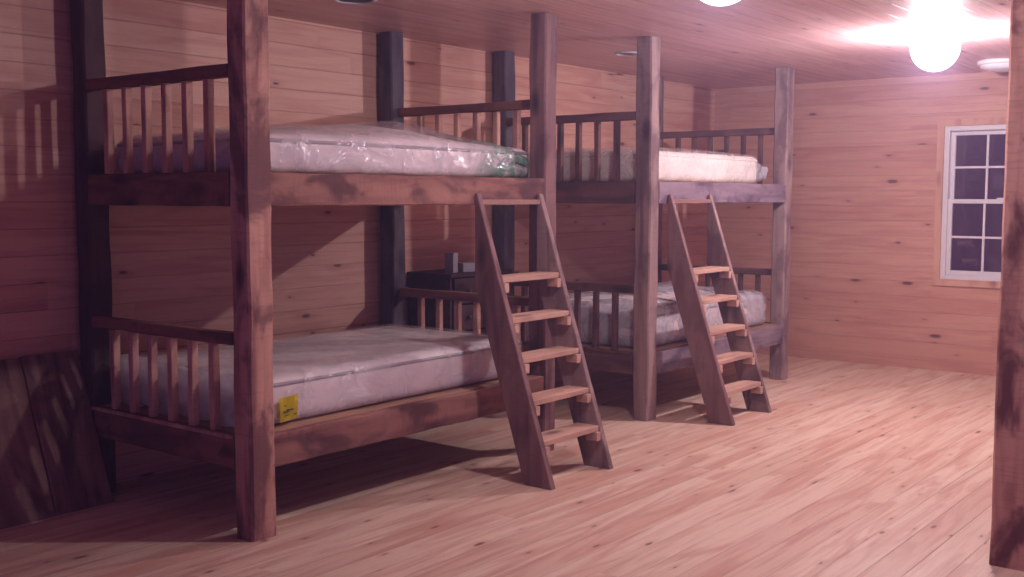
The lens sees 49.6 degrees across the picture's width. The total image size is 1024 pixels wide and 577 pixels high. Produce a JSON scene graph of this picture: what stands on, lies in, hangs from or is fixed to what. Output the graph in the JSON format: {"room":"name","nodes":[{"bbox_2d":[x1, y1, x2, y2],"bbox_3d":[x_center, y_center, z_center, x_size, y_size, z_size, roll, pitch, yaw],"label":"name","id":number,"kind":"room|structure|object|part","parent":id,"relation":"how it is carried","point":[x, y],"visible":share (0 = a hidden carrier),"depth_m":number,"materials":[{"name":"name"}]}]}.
{"room":"dormitory","nodes":[
{"label":"dormitory","id":0,"kind":"room"},
{"bbox_2d":[0,0,714,482],"bbox_3d":[-1.503,-0.297,6.188,0.120,2.440,11.140,4,6,38],"label":"wall","id":1,"kind":"structure","parent":0,"point":[169,264],"depth_m":6.03,"materials":[{"name":"brown wood"}]},
{"bbox_2d":[0,353,1023,576],"bbox_3d":[1.624,1.159,3.872,8.043,0.060,11.140,4,6,38],"label":"floor","id":2,"kind":"structure","parent":0,"point":[853,469],"depth_m":5.22,"materials":[{"name":"brown wood"}]},
{"bbox_2d":[0,350,112,528],"bbox_3d":[-2.339,0.691,4.840,0.301,0.710,1.137,4,6,37],"label":"panel","id":3,"kind":"object","parent":2,"relation":"on","point":[52,464],"visible":1,"depth_m":5.08,"materials":[{"name":"brown wood"}]},
{"bbox_2d":[70,0,556,541],"bbox_3d":[-0.920,-0.259,5.754,1.280,2.439,2.184,4,6,38],"label":"bunk bed","id":4,"kind":"object","parent":2,"relation":"on","point":[255,446],"visible":0.77,"depth_m":5.05,"materials":[{"name":"brown wood"}]},
{"bbox_3d":[-2.003,-0.224,5.308,0.119,2.439,0.120,4,6,38],"label":"post","id":5,"kind":"part","parent":4,"relation":"part of","materials":[{"name":"brown wood"}]},
{"bbox_3d":[-1.558,-0.924,4.872,1.040,0.056,0.065,4,6,38],"label":"rail","id":6,"kind":"part","parent":4,"relation":"part of","materials":[{"name":"brown wood"}]},
{"bbox_3d":[-1.562,0.184,4.964,1.040,0.055,0.065,4,6,38],"label":"rail","id":7,"kind":"part","parent":4,"relation":"part of","materials":[{"name":"brown wood"}]},
{"bbox_3d":[-1.081,-0.163,4.606,0.120,2.439,0.138,4,6,38],"label":"post","id":8,"kind":"part","parent":4,"relation":"part of","materials":[{"name":"brown wood"}]},
{"bbox_2d":[120,326,521,426],"bbox_3d":[-0.931,0.397,5.771,1.086,0.254,1.976,4,6,38],"label":"mattress","id":9,"kind":"object","parent":4,"relation":"on","point":[319,374],"visible":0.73,"depth_m":5.38,"materials":[{"name":"white fabric"}]},
{"bbox_2d":[117,125,528,177],"bbox_3d":[-0.899,-0.723,5.734,1.064,0.296,1.950,4,6,38],"label":"mattress","id":10,"kind":"object","parent":4,"relation":"on","point":[327,149],"visible":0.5,"depth_m":5.24,"materials":[{"name":"white plastic"}]},
{"bbox_3d":[-0.746,-0.356,6.921,0.120,2.439,0.120,4,6,38],"label":"post","id":11,"kind":"part","parent":4,"relation":"part of","materials":[{"name":"brown wood"}]},
{"bbox_3d":[-0.429,-0.473,5.364,0.046,0.146,1.930,4,6,38],"label":"rail","id":12,"kind":"part","parent":4,"relation":"part of","materials":[{"name":"brown wood"}]},
{"bbox_3d":[-0.432,0.625,5.455,0.047,0.150,1.930,4,6,38],"label":"rail","id":13,"kind":"part","parent":4,"relation":"part of","materials":[{"name":"brown wood"}]},
{"bbox_3d":[-0.269,-1.058,6.527,1.040,0.054,0.065,4,6,38],"label":"rail","id":14,"kind":"part","parent":4,"relation":"part of","materials":[{"name":"brown wood"}]},
{"bbox_3d":[-0.272,0.049,6.620,1.040,0.055,0.065,4,6,38],"label":"rail","id":15,"kind":"part","parent":4,"relation":"part of","materials":[{"name":"brown wood"}]},
{"bbox_3d":[0.171,-0.294,6.213,0.120,2.439,0.120,4,6,38],"label":"post","id":16,"kind":"part","parent":4,"relation":"part of","materials":[{"name":"brown wood"}]},
{"bbox_2d":[407,269,511,414],"bbox_3d":[-0.329,0.359,7.296,0.405,0.955,0.624,4,6,38],"label":"nightstand","id":17,"kind":"object","parent":2,"relation":"on","point":[438,279],"visible":0.22,"depth_m":7.04,"materials":[{"name":"brown wood"}]},
{"bbox_2d":[444,252,457,272],"bbox_3d":[-0.386,-0.164,7.050,0.068,0.126,0.068,3,5,26],"label":"carton","id":18,"kind":"object","parent":17,"relation":"on","point":[451,259],"visible":1,"depth_m":7.03,"materials":[{"name":"white cardboard"}]},
{"bbox_2d":[458,262,474,271],"bbox_3d":[-0.295,-0.139,7.153,0.136,0.059,0.096,-4,7,-43],"label":"carton","id":19,"kind":"object","parent":17,"relation":"on","point":[462,266],"visible":0.62,"depth_m":7.11,"materials":[{"name":"white cardboard"}]},
{"bbox_3d":[-0.295,-0.161,7.151,0.136,0.014,0.096,-4,7,-43],"label":"lid","id":20,"kind":"part","parent":19,"relation":"part of","materials":[{"name":"white cardboard"}]},
{"bbox_3d":[-0.328,0.165,7.280,0.346,0.159,0.548,4,6,38],"label":"drawer","id":21,"kind":"part","parent":17,"relation":"part of","materials":[{"name":"brown wood"}]},
{"bbox_3d":[-0.328,0.336,7.294,0.346,0.159,0.548,4,6,38],"label":"drawer","id":22,"kind":"part","parent":17,"relation":"part of","materials":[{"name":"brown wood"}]},
{"bbox_3d":[-0.327,-0.005,7.265,0.346,0.159,0.548,4,6,38],"label":"drawer","id":23,"kind":"part","parent":17,"relation":"part of","materials":[{"name":"brown wood"}]},
{"bbox_2d":[475,193,612,489],"bbox_3d":[0.176,0.237,5.764,0.490,1.455,0.568,4,6,38],"label":"ladder","id":24,"kind":"object","parent":2,"relation":"on","point":[531,445],"visible":1,"depth_m":5.66,"materials":[{"name":"brown wood"}]},
{"bbox_3d":[0.013,0.254,5.556,0.490,1.455,0.038,4,6,38],"label":"rail","id":25,"kind":"part","parent":24,"relation":"part of","materials":[{"name":"brown wood"}]},
{"bbox_3d":[0.338,0.220,5.973,0.490,1.455,0.038,4,6,38],"label":"rail","id":26,"kind":"part","parent":24,"relation":"part of","materials":[{"name":"brown wood"}]},
{"bbox_2d":[493,36,793,421],"bbox_3d":[1.026,-0.463,8.254,1.280,2.439,2.184,4,6,38],"label":"bunk bed","id":27,"kind":"object","parent":2,"relation":"on","point":[645,360],"visible":0.64,"depth_m":7.38,"materials":[{"name":"brown wood"}]},
{"bbox_3d":[-0.056,-0.428,7.807,0.120,2.439,0.120,4,6,38],"label":"post","id":28,"kind":"part","parent":27,"relation":"part of","materials":[{"name":"brown wood"}]},
{"bbox_3d":[0.388,-1.127,7.371,1.040,0.055,0.066,4,6,38],"label":"rail","id":29,"kind":"part","parent":27,"relation":"part of","materials":[{"name":"brown wood"}]},
{"bbox_3d":[0.386,-0.020,7.464,1.040,0.055,0.066,4,6,38],"label":"rail","id":30,"kind":"part","parent":27,"relation":"part of","materials":[{"name":"brown wood"}]},
{"bbox_2d":[520,281,765,347],"bbox_3d":[1.018,0.137,8.287,1.064,0.364,1.860,4,6,38],"label":"mattress","id":31,"kind":"object","parent":27,"relation":"on","point":[669,328],"visible":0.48,"depth_m":7.58,"materials":[{"name":"white fabric"}]},
{"bbox_3d":[0.860,-0.366,7.098,0.120,2.439,0.120,4,6,38],"label":"post","id":32,"kind":"part","parent":27,"relation":"part of","materials":[{"name":"brown wood"}]},
{"bbox_2d":[528,150,767,183],"bbox_3d":[1.048,-0.912,8.234,1.064,0.266,1.948,4,6,38],"label":"mattress","id":33,"kind":"object","parent":27,"relation":"on","point":[673,166],"visible":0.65,"depth_m":7.56,"materials":[{"name":"white fabric"}]},
{"bbox_3d":[1.201,-0.559,9.421,0.120,2.439,0.120,4,6,38],"label":"post","id":34,"kind":"part","parent":27,"relation":"part of","materials":[{"name":"brown wood"}]},
{"bbox_3d":[1.675,-0.155,9.120,1.040,0.055,0.065,4,6,38],"label":"rail","id":35,"kind":"part","parent":27,"relation":"part of","materials":[{"name":"brown wood"}]},
{"bbox_3d":[1.678,-1.262,9.027,1.040,0.055,0.066,4,6,38],"label":"rail","id":36,"kind":"part","parent":27,"relation":"part of","materials":[{"name":"brown wood"}]},
{"bbox_3d":[1.515,0.421,7.955,0.047,0.151,1.930,4,6,38],"label":"rail","id":37,"kind":"part","parent":27,"relation":"part of","materials":[{"name":"brown wood"}]},
{"bbox_3d":[1.518,-0.677,7.863,0.047,0.146,1.930,4,6,38],"label":"rail","id":38,"kind":"part","parent":27,"relation":"part of","materials":[{"name":"brown wood"}]},
{"bbox_3d":[2.117,-0.498,8.713,0.120,2.439,0.120,4,6,38],"label":"post","id":39,"kind":"part","parent":27,"relation":"part of","materials":[{"name":"brown wood"}]},
{"bbox_2d":[667,194,771,425],"bbox_3d":[1.378,0.111,7.307,0.490,1.455,0.578,4,6,38],"label":"ladder","id":40,"kind":"object","parent":2,"relation":"on","point":[708,366],"visible":1,"depth_m":7.19,"materials":[{"name":"brown wood"}]},
{"bbox_3d":[1.212,0.128,7.095,0.490,1.455,0.038,4,6,38],"label":"rail","id":41,"kind":"part","parent":40,"relation":"part of","materials":[{"name":"brown wood"}]},
{"bbox_3d":[1.543,0.094,7.520,0.490,1.455,0.038,4,6,38],"label":"rail","id":42,"kind":"part","parent":40,"relation":"part of","materials":[{"name":"brown wood"}]},
{"bbox_2d":[989,0,1023,571],"bbox_3d":[1.979,-0.128,4.279,0.145,2.439,0.150,4,6,38],"label":"timber post","id":43,"kind":"object","parent":2,"relation":"on","point":[1007,520],"visible":1,"depth_m":4.26,"materials":[{"name":"brown wood"}]},
{"bbox_2d":[177,0,1011,88],"bbox_3d":[1.630,-1.333,3.664,8.043,0.060,11.140,4,6,38],"label":"ceiling","id":44,"kind":"structure","parent":0,"point":[713,44],"depth_m":6.63,"materials":[{"name":"brown wood"}]},
{"bbox_2d":[333,0,376,4],"bbox_3d":[-0.800,-1.468,5.647,0.230,0.010,0.230,4,6,38],"label":"recessed light","id":45,"kind":"object","parent":44,"relation":"in","point":[356,2],"visible":1,"depth_m":5.70,"materials":[{"name":"white"}]},
{"bbox_2d":[614,52,636,55],"bbox_3d":[0.801,-1.640,7.752,0.170,0.010,0.170,4,6,38],"label":"recessed light","id":46,"kind":"object","parent":44,"relation":"in","point":[616,53],"visible":0.95,"depth_m":7.75,"materials":[{"name":"white"}]},
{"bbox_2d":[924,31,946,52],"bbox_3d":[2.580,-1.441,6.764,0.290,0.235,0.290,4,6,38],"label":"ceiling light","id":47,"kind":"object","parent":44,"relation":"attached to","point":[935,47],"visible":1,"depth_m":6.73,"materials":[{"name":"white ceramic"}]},
{"bbox_3d":[2.580,-1.476,6.761,0.068,0.086,0.068,4,6,38],"label":"bulb","id":48,"kind":"part","parent":47,"relation":"part of","materials":[{"name":"white glass"}]},
{"bbox_2d":[977,58,1008,71],"bbox_3d":[3.595,-1.631,8.142,0.340,0.080,0.340,4,6,38],"label":"ceiling light","id":49,"kind":"object","parent":44,"relation":"attached to","point":[998,64],"visible":0.7,"depth_m":8.05,"materials":[{"name":"white glass"}]},
{"bbox_2d":[980,63,1007,71],"bbox_3d":[3.595,-1.616,8.143,0.300,0.049,0.300,4,6,38],"label":"diffuser","id":50,"kind":"object","parent":49,"relation":"attached to","point":[990,67],"depth_m":8.07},
{"bbox_2d":[711,72,1007,375],"bbox_3d":[5.053,-0.438,8.070,7.923,2.440,0.120,4,6,38],"label":"wall","id":51,"kind":"structure","parent":0,"point":[861,289],"depth_m":9.54,"materials":[{"name":"brown wood"}]},
{"bbox_2d":[932,117,1006,288],"bbox_3d":[3.926,-0.683,8.898,1.010,1.365,0.106,4,6,38],"label":"window","id":52,"kind":"structure","parent":51,"relation":"in","point":[950,129],"depth_m":9.10,"materials":[{"name":"white wood"}]},
{"bbox_3d":[3.925,-0.406,8.919,0.820,0.620,0.030,4,6,38],"label":"sash","id":53,"kind":"part","parent":52,"relation":"part of","materials":[{"name":"white plastic"}]},
{"bbox_3d":[3.946,-0.976,8.897,0.820,0.590,0.030,4,6,38],"label":"sash","id":54,"kind":"part","parent":52,"relation":"part of","materials":[{"name":"white plastic"}]}
]}

